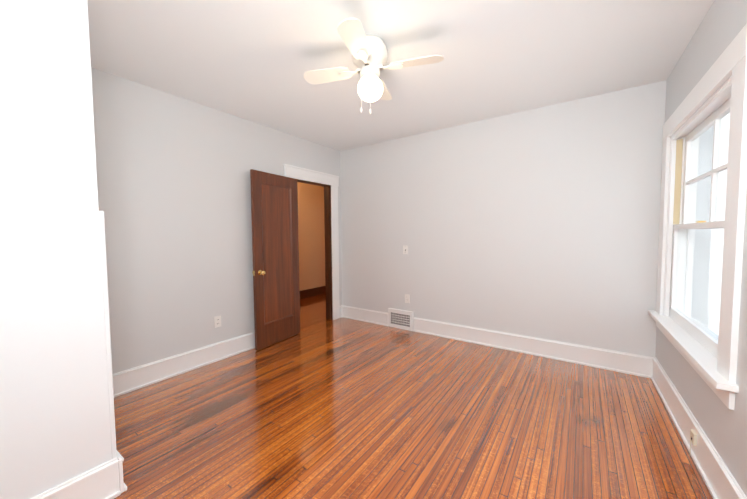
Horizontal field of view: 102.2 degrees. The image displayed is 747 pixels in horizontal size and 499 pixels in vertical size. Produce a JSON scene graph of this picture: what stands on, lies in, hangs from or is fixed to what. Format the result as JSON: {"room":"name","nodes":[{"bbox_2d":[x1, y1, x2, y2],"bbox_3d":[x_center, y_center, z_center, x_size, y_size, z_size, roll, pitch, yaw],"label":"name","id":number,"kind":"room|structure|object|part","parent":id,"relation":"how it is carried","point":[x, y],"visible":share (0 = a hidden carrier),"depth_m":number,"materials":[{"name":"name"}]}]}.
{"room":"empty bedroom","nodes":[
{"label":"empty bedroom","id":0,"kind":"room"},
{"bbox_2d":[0,0,111,498],"bbox_3d":[-2.108,-0.052,1.517,1.327,2.617,0.808,2,4,35],"label":"wall","id":1,"kind":"structure","parent":0,"point":[54,416],"depth_m":1.33,"materials":[{"name":"white paint"}]},
{"bbox_2d":[30,457,121,498],"bbox_3d":[-1.498,1.171,1.254,0.027,0.187,0.660,2,4,35],"label":"baseboard","id":2,"kind":"structure","parent":1,"relation":"attached to","point":[104,480],"depth_m":1.46,"materials":[{"name":"white paint"}]},
{"bbox_2d":[99,211,116,458],"bbox_3d":[-1.818,0.518,1.852,1.207,1.440,0.020,2,4,35],"label":"trim","id":3,"kind":"structure","parent":1,"relation":"attached to","point":[107,330],"depth_m":1.50,"materials":[{"name":"white paint"}]},
{"bbox_2d":[117,451,126,492],"bbox_3d":[-1.775,1.141,1.887,1.204,0.187,0.033,2,4,35],"label":"baseboard","id":4,"kind":"structure","parent":1,"relation":"attached to","point":[124,487],"depth_m":1.55,"materials":[{"name":"white paint"}]},
{"bbox_2d":[91,67,341,373],"bbox_3d":[-0.913,-0.203,4.287,0.120,2.617,5.112,2,4,35],"label":"wall","id":5,"kind":"structure","parent":0,"point":[174,188],"depth_m":2.83,"materials":[{"name":"white paint"}]},
{"bbox_2d":[112,331,254,397],"bbox_3d":[-1.702,1.080,3.073,0.027,0.187,2.060,2,4,35],"label":"baseboard","id":6,"kind":"structure","parent":5,"relation":"attached to","point":[126,381],"depth_m":2.85,"materials":[{"name":"white paint"}]},
{"bbox_2d":[214,315,220,327],"bbox_3d":[-1.638,0.759,3.170,0.008,0.116,0.072,2,4,35],"label":"outlet","id":7,"kind":"object","parent":5,"relation":"attached to","point":[217,321],"visible":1,"depth_m":3.17,"materials":[{"name":"white plastic"}]},
{"bbox_2d":[250,169,299,349],"bbox_3d":[-1.168,0.114,3.682,0.177,2.030,0.716,1,3,29],"label":"door","id":8,"kind":"structure","parent":5,"relation":"in","point":[274,218],"depth_m":3.63,"materials":[{"name":"brown wood"}]},
{"bbox_3d":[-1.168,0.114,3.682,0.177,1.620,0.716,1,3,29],"label":"knob","id":9,"kind":"part","parent":8,"relation":"part of","materials":[{"name":"gold metal"}]},
{"bbox_2d":[284,164,339,319],"bbox_3d":[-0.884,-0.002,4.328,0.178,2.212,1.030,2,4,35],"label":"door frame","id":10,"kind":"structure","parent":5,"relation":"attached to","point":[296,172],"depth_m":4.61,"materials":[{"name":"white paint"}]},
{"bbox_2d":[297,182,324,290],"bbox_3d":[-1.860,-0.268,5.713,0.120,2.617,3.850,2,4,35],"label":"wall","id":11,"kind":"structure","parent":0,"point":[311,232],"depth_m":6.37,"materials":[{"name":"brown paint"}]},
{"bbox_2d":[300,286,325,298],"bbox_3d":[-1.795,0.955,5.737,0.018,0.170,3.610,2,4,35],"label":"baseboard","id":12,"kind":"structure","parent":11,"relation":"attached to","point":[307,293],"depth_m":6.42,"materials":[{"name":"brown wood"}]},
{"bbox_2d":[87,0,713,150],"bbox_3d":[-0.025,-1.453,1.997,4.136,0.100,4.104,2,4,35],"label":"ceiling","id":13,"kind":"structure","parent":0,"point":[253,60],"depth_m":2.18,"materials":[{"name":"white paint"}]},
{"bbox_2d":[304,18,443,113],"bbox_3d":[-0.022,-1.156,2.064,0.738,0.501,0.738,-2,3,-30],"label":"ceiling fan","id":14,"kind":"object","parent":13,"relation":"hanging from","point":[369,55],"visible":1,"depth_m":2.00,"materials":[{"name":"white plastic"}]},
{"bbox_3d":[-0.022,-1.093,2.068,0.176,0.146,0.176,2,4,35],"label":"globe","id":15,"kind":"part","parent":14,"relation":"part of"},
{"bbox_2d":[114,293,712,498],"bbox_3d":[-0.193,1.189,3.370,5.859,0.080,5.920,2,4,35],"label":"floor","id":16,"kind":"structure","parent":0,"point":[319,406],"depth_m":2.06,"materials":[{"name":"brown wood"}]},
{"bbox_2d":[340,80,713,356],"bbox_3d":[1.173,-0.187,3.664,4.016,2.617,0.120,2,4,35],"label":"wall","id":17,"kind":"structure","parent":0,"point":[542,222],"depth_m":3.24,"materials":[{"name":"white paint"}]},
{"bbox_2d":[340,305,387,325],"bbox_3d":[-0.158,0.993,4.552,0.869,0.187,0.051,2,4,35],"label":"baseboard","id":18,"kind":"structure","parent":17,"relation":"attached to","point":[365,315],"depth_m":4.55,"materials":[{"name":"white paint"}]},
{"bbox_2d":[388,308,412,330],"bbox_3d":[0.373,0.971,4.192,0.390,0.262,0.034,2,4,35],"label":"air vent","id":19,"kind":"object","parent":17,"relation":"in","point":[400,319],"visible":1,"depth_m":4.18,"materials":[{"name":"white metal"}]},
{"bbox_2d":[403,246,407,253],"bbox_3d":[0.433,0.005,4.108,0.072,0.116,0.016,2,4,35],"label":"light switch","id":20,"kind":"object","parent":17,"relation":"attached to","point":[405,249],"visible":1,"depth_m":4.11,"materials":[{"name":"white plastic"}]},
{"bbox_2d":[405,294,409,302],"bbox_3d":[0.461,0.674,4.131,0.072,0.116,0.008,2,4,35],"label":"outlet","id":21,"kind":"object","parent":17,"relation":"attached to","point":[407,298],"visible":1,"depth_m":4.12,"materials":[{"name":"white plastic"}]},
{"bbox_2d":[413,317,653,378],"bbox_3d":[1.534,1.039,3.390,2.411,0.187,0.027,2,4,35],"label":"baseboard","id":22,"kind":"structure","parent":17,"relation":"attached to","point":[622,362],"depth_m":3.19,"materials":[{"name":"white paint"}]},
{"bbox_2d":[655,0,746,496],"bbox_3d":[1.466,-0.050,0.936,0.150,2.617,4.034,2,4,34],"label":"wall","id":23,"kind":"structure","parent":0,"point":[718,30],"depth_m":1.63,"materials":[{"name":"white paint"}]},
{"bbox_2d":[689,429,696,454],"bbox_3d":[1.865,1.138,1.763,0.020,0.146,0.060,2,4,34],"label":"phone jack","id":24,"kind":"object","parent":23,"relation":"attached to","point":[693,437],"visible":1,"depth_m":1.75,"materials":[{"name":"beige plastic"}]},
{"bbox_2d":[648,24,746,409],"bbox_3d":[2.112,-0.157,1.925,0.258,1.720,1.565,2,4,34],"label":"window","id":25,"kind":"structure","parent":23,"relation":"in","point":[708,355],"depth_m":1.85,"materials":[{"name":"white paint"}]},
{"bbox_2d":[651,357,746,498],"bbox_3d":[1.443,1.149,1.111,0.030,0.205,3.848,2,4,34],"label":"baseboard","id":26,"kind":"structure","parent":23,"relation":"attached to","point":[720,481],"depth_m":1.70,"materials":[{"name":"white paint"}]}
]}

